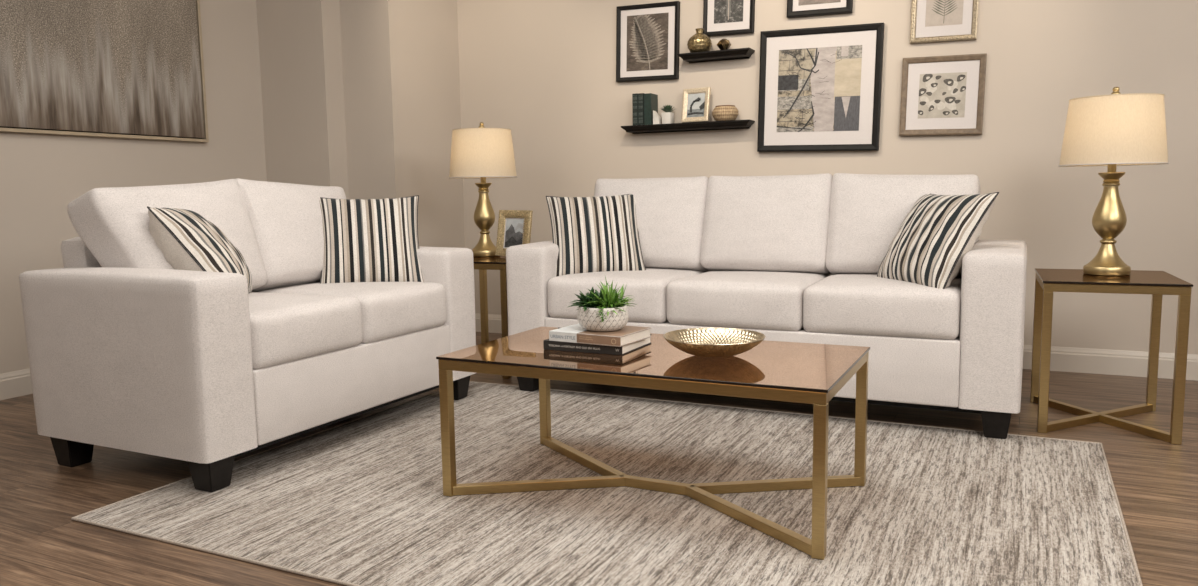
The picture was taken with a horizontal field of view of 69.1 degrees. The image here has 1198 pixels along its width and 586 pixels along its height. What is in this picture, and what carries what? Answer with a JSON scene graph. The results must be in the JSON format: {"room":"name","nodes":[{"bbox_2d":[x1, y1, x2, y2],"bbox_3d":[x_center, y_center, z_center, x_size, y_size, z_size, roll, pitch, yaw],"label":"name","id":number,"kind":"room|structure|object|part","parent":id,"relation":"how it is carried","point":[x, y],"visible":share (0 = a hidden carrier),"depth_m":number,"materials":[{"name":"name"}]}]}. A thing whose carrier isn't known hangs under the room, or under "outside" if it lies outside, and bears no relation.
{"room":"living room","nodes":[
{"label":"living room","id":0,"kind":"room"},
{"bbox_2d":[0,0,266,373],"bbox_3d":[-3.584,-0.691,2.479,0.100,2.750,6.613,2,7,26],"label":"wall","id":1,"kind":"structure","parent":0,"point":[41,174],"depth_m":4.53,"materials":[{"name":"beige paint"}]},
{"bbox_2d":[0,368,32,399],"bbox_3d":[-3.512,0.617,2.604,0.016,0.121,6.613,2,7,26],"label":"baseboard","id":2,"kind":"structure","parent":1,"relation":"attached to","point":[18,383],"depth_m":4.12,"materials":[{"name":"paint"}]},
{"bbox_2d":[0,0,208,142],"bbox_3d":[-2.621,-1.203,4.239,0.042,0.855,1.620,2,7,26],"label":"painting","id":3,"kind":"object","parent":1,"relation":"attached to","point":[130,69],"visible":1,"depth_m":4.42,"materials":[{"name":"painted canvas"},{"name":"champagne gold frame"}]},
{"bbox_2d":[256,0,348,198],"bbox_3d":[-1.686,-1.094,5.734,0.619,2.750,0.948,2,7,26],"label":"wall","id":4,"kind":"structure","parent":0,"point":[300,49],"depth_m":5.25,"materials":[{"name":"beige paint"}]},
{"bbox_2d":[339,0,464,247],"bbox_3d":[-1.210,-1.084,5.586,0.367,2.750,0.795,2,7,26],"label":"wall","id":5,"kind":"structure","parent":0,"point":[400,58],"depth_m":5.30,"materials":[{"name":"beige paint"}]},
{"bbox_2d":[0,332,1197,585],"bbox_3d":[0.027,0.820,1.356,7.681,0.100,7.661,2,7,26],"label":"floor","id":6,"kind":"structure","parent":0,"point":[1155,481],"depth_m":2.79,"materials":[{"name":"brown wood"}]},
{"bbox_2d":[19,178,475,491],"bbox_3d":[-1.299,0.044,3.463,0.979,0.998,1.480,2,7,26],"label":"loveseat","id":7,"kind":"object","parent":6,"relation":"on","point":[129,350],"visible":0.91,"depth_m":2.95,"materials":[{"name":"white fabric"}]},
{"bbox_3d":[-1.844,0.542,3.058,0.103,0.116,0.103,2,7,26],"label":"leg","id":8,"kind":"part","parent":7,"relation":"part of","materials":[{"name":"black wood"}]},
{"bbox_3d":[-1.644,0.063,3.636,0.204,0.653,1.072,2,7,26],"label":"frame","id":9,"kind":"part","parent":7,"relation":"part of","materials":[{"name":"white fabric"}]},
{"bbox_3d":[-1.544,0.207,2.898,0.884,0.577,0.214,2,7,26],"label":"arm","id":10,"kind":"part","parent":7,"relation":"part of"},
{"bbox_2d":[67,179,266,289],"bbox_3d":[-1.569,-0.188,3.228,0.341,0.471,0.623,2,7,26],"label":"cushion","id":11,"kind":"object","parent":7,"relation":"on","point":[113,222],"depth_m":3.04,"materials":[{"name":"white fabric"}]},
{"bbox_2d":[147,206,251,293],"bbox_3d":[-1.459,-0.132,3.213,0.316,0.383,0.442,-2,7,-11],"label":"throw pillow","id":12,"kind":"object","parent":7,"relation":"on","point":[187,240],"visible":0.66,"depth_m":3.03,"materials":[{"name":"fabric"}]},
{"bbox_3d":[-1.225,0.564,2.755,0.103,0.106,0.103,2,7,26],"label":"leg","id":13,"kind":"part","parent":7,"relation":"part of","materials":[{"name":"black wood"}]},
{"bbox_2d":[236,178,345,291],"bbox_3d":[-1.307,-0.256,3.762,0.343,0.470,0.606,2,7,26],"label":"cushion","id":14,"kind":"object","parent":7,"relation":"on","point":[285,219],"depth_m":3.57,"materials":[{"name":"white fabric"}]},
{"bbox_2d":[248,292,362,369],"bbox_3d":[-1.258,0.123,3.158,0.626,0.214,0.526,2,7,26],"label":"seat cushion","id":15,"kind":"object","parent":7,"relation":"on","point":[288,330],"depth_m":3.01,"materials":[{"name":"white fabric"}]},
{"bbox_2d":[260,282,446,343],"bbox_3d":[-1.027,0.066,3.627,0.624,0.214,0.526,2,7,26],"label":"seat cushion","id":16,"kind":"object","parent":7,"relation":"on","point":[392,312],"depth_m":3.48,"materials":[{"name":"white fabric"}]},
{"bbox_2d":[320,195,423,283],"bbox_3d":[-0.990,-0.221,3.778,0.445,0.397,0.255,-3,7,-17],"label":"throw pillow","id":17,"kind":"object","parent":7,"relation":"on","point":[368,240],"visible":0.87,"depth_m":3.71,"materials":[{"name":"fabric"}]},
{"bbox_3d":[-0.990,0.069,4.021,0.884,0.577,0.214,2,7,26],"label":"arm","id":18,"kind":"part","parent":7,"relation":"part of"},
{"bbox_3d":[-0.647,0.420,3.924,0.103,0.106,0.103,2,7,26],"label":"leg","id":19,"kind":"part","parent":7,"relation":"part of","materials":[{"name":"black wood"}]},
{"bbox_2d":[473,256,510,378],"bbox_3d":[-0.559,0.105,4.634,0.464,0.586,0.485,2,7,26],"label":"end table","id":20,"kind":"object","parent":6,"relation":"on","point":[483,263],"visible":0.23,"depth_m":4.37,"materials":[{"name":"brown metal"}]},
{"bbox_2d":[449,122,516,255],"bbox_3d":[-0.627,-0.563,4.729,0.370,0.719,0.370,-6,8,-39],"label":"table lamp","id":21,"kind":"object","parent":20,"relation":"on","point":[481,152],"visible":0.98,"depth_m":4.58,"materials":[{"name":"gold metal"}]},
{"bbox_3d":[-0.632,-0.877,4.693,0.317,0.004,0.317,-6,8,-37],"label":"trim","id":22,"kind":"part","parent":21,"relation":"part of","materials":[{"name":"beige fabric"}]},
{"bbox_2d":[480,177,485,182],"bbox_3d":[-0.628,-0.639,4.721,0.036,0.082,0.036,-6,8,-37],"label":"socket","id":23,"kind":"object","parent":21,"relation":"attached to","point":[483,179],"depth_m":4.71,"materials":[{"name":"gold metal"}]},
{"bbox_3d":[-0.630,-0.752,4.707,0.364,0.253,0.364,-6,8,-37],"label":"lamp shade","id":24,"kind":"part","parent":21,"relation":"part of","materials":[{"name":"beige fabric"}]},
{"bbox_3d":[-0.628,-0.627,4.722,0.370,0.004,0.370,-6,8,-37],"label":"trim","id":25,"kind":"part","parent":21,"relation":"part of","materials":[{"name":"white fabric"}]},
{"bbox_3d":[-0.651,0.092,4.928,0.032,0.546,0.032,2,7,26],"label":"leg","id":26,"kind":"part","parent":20,"relation":"part of","materials":[{"name":"gold metal"}]},
{"bbox_3d":[-0.563,-0.182,4.601,0.464,0.008,0.485,2,7,26],"label":"glass","id":27,"kind":"part","parent":20,"relation":"part of","materials":[{"name":"brown glass"}]},
{"bbox_3d":[-0.563,-0.162,4.604,0.456,0.030,0.477,2,7,26],"label":"apron frame","id":28,"kind":"part","parent":20,"relation":"part of","materials":[{"name":"gold metal"}]},
{"bbox_3d":[-0.466,0.157,4.345,0.032,0.546,0.032,2,7,26],"label":"leg","id":29,"kind":"part","parent":20,"relation":"part of","materials":[{"name":"gold metal"}]},
{"bbox_2d":[495,210,532,255],"bbox_3d":[-0.452,-0.317,4.619,0.206,0.248,0.059,2,7,26],"label":"photo frame","id":30,"kind":"object","parent":20,"relation":"on","point":[514,226],"visible":0.77,"depth_m":4.62,"materials":[{"name":"gold metal"}]},
{"bbox_2d":[503,218,524,247],"bbox_3d":[-0.450,-0.317,4.622,0.120,0.164,0.002,3,-3,26],"label":"photograph","id":31,"kind":"object","parent":30,"relation":"attached to","point":[513,235],"depth_m":4.62},
{"bbox_2d":[71,381,1142,585],"bbox_3d":[0.132,0.595,2.810,2.723,0.009,1.993,2,7,26],"label":"area rug","id":32,"kind":"object","parent":6,"relation":"on","point":[361,501],"visible":0.89,"depth_m":2.54,"materials":[{"name":"beige carpet"}]},
{"bbox_2d":[436,326,869,559],"bbox_3d":[0.174,0.391,2.656,1.157,0.430,0.631,2,7,26],"label":"coffee table","id":33,"kind":"object","parent":32,"relation":"on","point":[810,373],"visible":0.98,"depth_m":2.52,"materials":[{"name":"brown metal"}]},
{"bbox_3d":[-0.458,0.422,2.640,0.031,0.391,0.031,2,7,26],"label":"leg","id":34,"kind":"part","parent":33,"relation":"part of","materials":[{"name":"gold metal"}]},
{"bbox_3d":[-0.198,0.358,3.167,0.031,0.391,0.031,2,7,26],"label":"leg","id":35,"kind":"part","parent":33,"relation":"part of","materials":[{"name":"gold metal"}]},
{"bbox_2d":[543,334,650,354],"bbox_3d":[-0.002,0.153,2.733,0.267,0.029,0.226,2,7,26],"label":"book","id":36,"kind":"object","parent":33,"relation":"on","point":[548,345],"visible":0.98,"depth_m":2.64,"materials":[{"name":"black paper"}]},
{"bbox_2d":[549,324,650,346],"bbox_3d":[0.004,0.127,2.697,0.252,0.030,0.197,3,8,31],"label":"book","id":37,"kind":"object","parent":36,"relation":"on","point":[575,333],"visible":1,"depth_m":2.63,"materials":[{"name":"grey paper"}]},
{"bbox_2d":[568,277,636,331],"bbox_3d":[0.025,0.026,2.685,0.206,0.171,0.227,-5,8,-32],"label":"potted plant","id":38,"kind":"object","parent":37,"relation":"on","point":[603,311],"visible":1,"depth_m":2.64,"materials":[{"name":"green plant"}]},
{"bbox_3d":[0.012,0.075,2.687,0.157,0.074,0.157,2,7,26],"label":"pot","id":39,"kind":"part","parent":38,"relation":"part of","materials":[{"name":"white ceramic"}]},
{"bbox_3d":[0.171,0.181,2.632,1.157,0.008,0.631,2,7,26],"label":"glass","id":40,"kind":"part","parent":33,"relation":"part of","materials":[{"name":"brown glass"}]},
{"bbox_3d":[0.171,0.201,2.634,1.149,0.030,0.623,2,7,26],"label":"apron frame","id":41,"kind":"part","parent":33,"relation":"part of","materials":[{"name":"gold metal"}]},
{"bbox_2d":[663,328,764,357],"bbox_3d":[0.337,0.153,2.551,0.306,0.059,0.306,2,7,26],"label":"decorative bowl","id":42,"kind":"object","parent":33,"relation":"on","point":[702,342],"visible":1,"depth_m":2.61,"materials":[{"name":"gold metal"}]},
{"bbox_3d":[0.545,0.464,2.149,0.031,0.391,0.031,2,7,26],"label":"leg","id":43,"kind":"part","parent":33,"relation":"part of","materials":[{"name":"gold metal"}]},
{"bbox_3d":[0.806,0.399,2.676,0.031,0.391,0.031,2,7,26],"label":"leg","id":44,"kind":"part","parent":33,"relation":"part of","materials":[{"name":"gold metal"}]},
{"bbox_2d":[506,173,1026,438],"bbox_3d":[0.739,-0.038,3.943,2.148,0.990,0.987,2,7,26],"label":"sofa","id":45,"kind":"object","parent":6,"relation":"on","point":[785,258],"visible":0.79,"depth_m":3.62,"materials":[{"name":"white fabric"}]},
{"bbox_3d":[-0.322,0.399,4.071,0.103,0.106,0.103,2,7,26],"label":"leg","id":46,"kind":"part","parent":45,"relation":"part of","materials":[{"name":"black wood"}]},
{"bbox_3d":[-0.128,0.016,4.375,0.214,0.576,0.952,2,7,26],"label":"arm","id":47,"kind":"part","parent":45,"relation":"part of"},
{"bbox_2d":[546,194,645,276],"bbox_3d":[-0.015,-0.271,4.096,0.444,0.393,0.267,-2,7,-8],"label":"throw pillow","id":48,"kind":"object","parent":45,"relation":"on","point":[591,234],"visible":0.88,"depth_m":4.02,"materials":[{"name":"fabric"}]},
{"bbox_2d":[547,268,704,322],"bbox_3d":[0.145,0.001,4.040,0.575,0.214,0.626,2,7,26],"label":"seat cushion","id":49,"kind":"object","parent":45,"relation":"on","point":[648,288],"depth_m":3.81,"materials":[{"name":"white fabric"}]},
{"bbox_2d":[594,176,708,271],"bbox_3d":[0.253,-0.330,4.250,0.597,0.464,0.333,2,7,26],"label":"cushion","id":50,"kind":"object","parent":45,"relation":"on","point":[672,213],"depth_m":4.08,"materials":[{"name":"white fabric"}]},
{"bbox_2d":[666,271,827,330],"bbox_3d":[0.661,0.023,3.789,0.575,0.214,0.627,2,7,26],"label":"seat cushion","id":51,"kind":"object","parent":45,"relation":"on","point":[746,300],"depth_m":3.53,"materials":[{"name":"white fabric"}]},
{"bbox_2d":[700,173,832,274],"bbox_3d":[0.776,-0.308,3.995,0.583,0.467,0.328,2,7,26],"label":"cushion","id":52,"kind":"object","parent":45,"relation":"on","point":[781,223],"depth_m":3.87,"materials":[{"name":"white fabric"}]},
{"bbox_2d":[803,274,961,339],"bbox_3d":[1.177,0.045,3.537,0.575,0.214,0.625,2,7,26],"label":"seat cushion","id":53,"kind":"object","parent":45,"relation":"on","point":[835,306],"depth_m":3.28,"materials":[{"name":"white fabric"}]},
{"bbox_2d":[826,173,980,277],"bbox_3d":[1.300,-0.287,3.737,0.602,0.465,0.329,2,7,26],"label":"cushion","id":54,"kind":"object","parent":45,"relation":"on","point":[865,212],"depth_m":3.68,"materials":[{"name":"white fabric"}]},
{"bbox_2d":[877,192,998,288],"bbox_3d":[1.308,-0.203,3.414,0.273,0.378,0.444,-3,7,-15],"label":"throw pillow","id":55,"kind":"object","parent":45,"relation":"on","point":[929,247],"visible":0.88,"depth_m":3.28,"materials":[{"name":"fabric"}]},
{"bbox_3d":[1.607,0.088,3.528,0.214,0.576,0.953,2,7,26],"label":"arm","id":56,"kind":"part","parent":45,"relation":"part of"},
{"bbox_3d":[1.460,0.472,3.200,0.103,0.106,0.103,2,7,26],"label":"leg","id":57,"kind":"part","parent":45,"relation":"part of","materials":[{"name":"black wood"}]},
{"bbox_2d":[1030,268,1192,444],"bbox_3d":[1.961,0.217,3.392,0.466,0.572,0.545,2,7,23],"label":"end table","id":58,"kind":"object","parent":6,"relation":"on","point":[1158,284],"visible":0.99,"depth_m":3.25,"materials":[{"name":"brown metal"}]},
{"bbox_3d":[1.866,0.202,3.709,0.032,0.533,0.032,2,7,23],"label":"leg","id":59,"kind":"part","parent":58,"relation":"part of","materials":[{"name":"gold metal"}]},
{"bbox_3d":[1.665,0.258,3.249,0.032,0.533,0.032,2,7,23],"label":"leg","id":60,"kind":"part","parent":58,"relation":"part of","materials":[{"name":"gold metal"}]},
{"bbox_2d":[1058,87,1168,275],"bbox_3d":[1.986,-0.433,3.376,0.370,0.719,0.370,0,7,6],"label":"table lamp","id":61,"kind":"object","parent":58,"relation":"on","point":[1113,130],"visible":1,"depth_m":3.25,"materials":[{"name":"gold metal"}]},
{"bbox_2d":[1107,164,1116,171],"bbox_3d":[1.985,-0.508,3.367,0.036,0.082,0.036,0,7,9],"label":"socket","id":62,"kind":"object","parent":61,"relation":"attached to","point":[1111,167],"depth_m":3.36,"materials":[{"name":"gold metal"}]},
{"bbox_3d":[1.983,-0.621,3.354,0.364,0.253,0.364,0,7,9],"label":"lamp shade","id":63,"kind":"part","parent":61,"relation":"part of","materials":[{"name":"beige fabric"}]},
{"bbox_3d":[1.985,-0.497,3.368,0.370,0.004,0.370,0,7,9],"label":"trim","id":64,"kind":"part","parent":61,"relation":"part of","materials":[{"name":"white fabric"}]},
{"bbox_3d":[1.981,-0.747,3.339,0.317,0.004,0.317,0,7,9],"label":"trim","id":65,"kind":"part","parent":61,"relation":"part of","materials":[{"name":"beige fabric"}]},
{"bbox_3d":[1.957,-0.043,3.362,0.458,0.030,0.537,2,7,23],"label":"apron frame","id":66,"kind":"part","parent":58,"relation":"part of","materials":[{"name":"gold metal"}]},
{"bbox_3d":[1.956,-0.063,3.360,0.466,0.008,0.545,2,7,23],"label":"glass","id":67,"kind":"part","parent":58,"relation":"part of","materials":[{"name":"brown glass"}]},
{"bbox_3d":[2.257,0.216,3.539,0.032,0.533,0.032,2,7,23],"label":"leg","id":68,"kind":"part","parent":58,"relation":"part of","materials":[{"name":"gold metal"}]},
{"bbox_3d":[2.055,0.272,3.080,0.032,0.533,0.032,2,7,23],"label":"leg","id":69,"kind":"part","parent":58,"relation":"part of","materials":[{"name":"gold metal"}]},
{"bbox_2d":[661,112,673,123],"bbox_3d":[0.400,-1.015,5.065,0.060,0.066,0.060,2,7,26],"label":"pot","id":70,"kind":"object","parent":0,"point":[667,117],"depth_m":5.04,"materials":[{"name":"white ceramic"}]},
{"bbox_2d":[457,0,1197,354],"bbox_3d":[2.113,-0.990,4.345,6.695,2.750,0.100,2,7,26],"label":"wall","id":71,"kind":"structure","parent":0,"point":[543,71],"depth_m":4.45,"materials":[{"name":"beige paint"}]},
{"bbox_2d":[616,1,679,81],"bbox_3d":[0.285,-1.472,5.116,0.392,0.436,0.030,4,8,26],"label":"picture frame","id":72,"kind":"object","parent":71,"relation":"attached to","point":[647,35],"visible":1,"depth_m":5.11,"materials":[{"name":"black wood"}]},
{"bbox_2d":[626,12,668,70],"bbox_3d":[0.283,-1.471,5.112,0.264,0.320,0.001,4,8,26],"label":"print","id":73,"kind":"object","parent":72,"relation":"attached to","point":[647,33],"depth_m":5.11,"materials":[{"name":"brown paper"}]},
{"bbox_2d":[621,119,754,133],"bbox_3d":[0.503,-0.957,5.026,0.780,0.042,0.112,2,7,26],"label":"wall shelf","id":74,"kind":"object","parent":71,"relation":"attached to","point":[730,124],"visible":1,"depth_m":4.99,"materials":[{"name":"brown wood"}]},
{"bbox_2d":[632,93,637,124],"bbox_3d":[0.234,-1.079,5.139,0.034,0.182,0.106,2,7,26],"label":"book","id":75,"kind":"object","parent":74,"relation":"on","point":[634,96],"visible":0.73,"depth_m":5.09,"materials":[{"name":"green paper"}]},
{"bbox_2d":[638,93,644,124],"bbox_3d":[0.266,-1.078,5.123,0.034,0.181,0.106,2,7,26],"label":"book","id":76,"kind":"object","parent":74,"relation":"on","point":[640,95],"visible":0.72,"depth_m":5.08,"materials":[{"name":"green paper"}]},
{"bbox_2d":[644,93,657,124],"bbox_3d":[0.305,-1.075,5.107,0.044,0.178,0.104,2,7,26],"label":"book","id":77,"kind":"object","parent":74,"relation":"on","point":[650,100],"visible":0.79,"depth_m":5.07,"materials":[{"name":"green paper"}]},
{"bbox_2d":[653,111,661,123],"bbox_3d":[0.340,-1.023,5.077,0.038,0.081,0.044,2,7,26],"label":"bookend","id":78,"kind":"object","parent":74,"relation":"on","point":[656,118],"visible":0.82,"depth_m":5.06,"materials":[{"name":"white stone"}]},
{"bbox_2d":[661,105,674,123],"bbox_3d":[0.401,-1.038,5.061,0.103,0.112,0.105,2,7,26],"label":"potted succulent","id":79,"kind":"object","parent":74,"relation":"on","point":[668,116],"visible":0.98,"depth_m":5.04,"materials":[{"name":"white ceramic"}]},
{"bbox_2d":[681,87,710,122],"bbox_3d":[0.556,-1.075,4.983,0.165,0.192,0.052,3,8,32],"label":"photo frame","id":80,"kind":"object","parent":74,"relation":"on","point":[696,101],"visible":1,"depth_m":4.98,"materials":[{"name":"beige wood"}]},
{"bbox_2d":[687,93,704,116],"bbox_3d":[0.555,-1.074,4.982,0.108,0.134,0.001,3,-1,32],"label":"photograph","id":81,"kind":"object","parent":80,"relation":"attached to","point":[694,109],"depth_m":4.98},
{"bbox_2d":[712,105,738,120],"bbox_3d":[0.712,-1.011,4.907,0.148,0.085,0.148,2,7,26],"label":"woven basket","id":82,"kind":"object","parent":74,"relation":"on","point":[721,112],"visible":0.91,"depth_m":4.85,"materials":[{"name":"beige wicker"}]},
{"bbox_2d":[678,48,754,62],"bbox_3d":[0.658,-1.335,4.903,0.418,0.042,0.112,2,7,26],"label":"wall shelf","id":83,"kind":"object","parent":71,"relation":"attached to","point":[740,53],"visible":1,"depth_m":4.88,"materials":[{"name":"brown wood"}]},
{"bbox_2d":[687,28,711,52],"bbox_3d":[0.569,-1.426,4.929,0.139,0.134,0.139,2,7,26],"label":"vase","id":84,"kind":"object","parent":83,"relation":"on","point":[699,42],"visible":0.88,"depth_m":4.88,"materials":[{"name":"gold metal"}]},
{"bbox_2d":[717,39,730,49],"bbox_3d":[0.699,-1.387,4.870,0.073,0.066,0.084,2,7,26],"label":"ornament","id":85,"kind":"object","parent":83,"relation":"on","point":[723,44],"visible":0.92,"depth_m":4.85,"materials":[{"name":"brown metal"}]},
{"bbox_2d":[703,0,754,35],"bbox_3d":[0.728,-1.663,4.874,0.292,0.420,0.028,4,8,26],"label":"picture frame","id":86,"kind":"object","parent":71,"relation":"attached to","point":[720,17],"visible":0.92,"depth_m":4.89,"materials":[{"name":"black wood"}]},
{"bbox_2d":[714,0,743,23],"bbox_3d":[0.727,-1.663,4.872,0.170,0.290,0.001,4,8,26],"label":"photograph","id":87,"kind":"object","parent":86,"relation":"attached to","point":[725,11],"depth_m":4.88,"materials":[{"name":"grey paper"}]},
{"bbox_2d":[787,0,852,17],"bbox_3d":[1.181,-1.639,4.652,0.345,0.300,0.030,4,8,26],"label":"picture frame","id":88,"kind":"object","parent":71,"relation":"attached to","point":[795,8],"visible":1,"depth_m":4.67,"materials":[{"name":"black wood"}]},
{"bbox_2d":[798,0,840,5],"bbox_3d":[1.179,-1.639,4.649,0.224,0.184,0.001,4,8,26],"label":"print","id":89,"kind":"object","parent":88,"relation":"attached to","point":[800,2],"depth_m":4.66},
{"bbox_2d":[757,22,883,151],"bbox_3d":[1.188,-1.099,4.713,0.652,0.655,0.034,4,8,26],"label":"picture frame","id":90,"kind":"object","parent":71,"relation":"attached to","point":[820,88],"visible":1,"depth_m":4.70,"materials":[{"name":"black wood"},{"name":"cream and slate gray paper"},{"name":"black ink"}]},
{"bbox_2d":[475,314,1197,380],"bbox_3d":[2.062,0.320,4.466,6.595,0.121,0.016,2,7,26],"label":"baseboard","id":91,"kind":"structure","parent":71,"relation":"attached to","point":[1065,359],"depth_m":4.26,"materials":[{"name":"paint"}]},
{"bbox_2d":[899,53,986,135],"bbox_3d":[1.752,-1.008,4.447,0.397,0.395,0.030,4,8,26],"label":"picture frame","id":92,"kind":"object","parent":71,"relation":"attached to","point":[941,95],"visible":1,"depth_m":4.44,"materials":[{"name":"brown wood"}]},
{"bbox_2d":[918,72,966,118],"bbox_3d":[1.750,-1.007,4.444,0.224,0.224,0.001,4,8,26],"label":"print","id":93,"kind":"object","parent":92,"relation":"attached to","point":[941,95],"depth_m":4.44,"materials":[{"name":"grey paper"}]},
{"bbox_2d":[910,0,978,43],"bbox_3d":[1.746,-1.476,4.395,0.316,0.400,0.027,4,8,26],"label":"picture frame","id":94,"kind":"object","parent":71,"relation":"attached to","point":[931,20],"visible":1,"depth_m":4.41,"materials":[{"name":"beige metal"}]}
]}

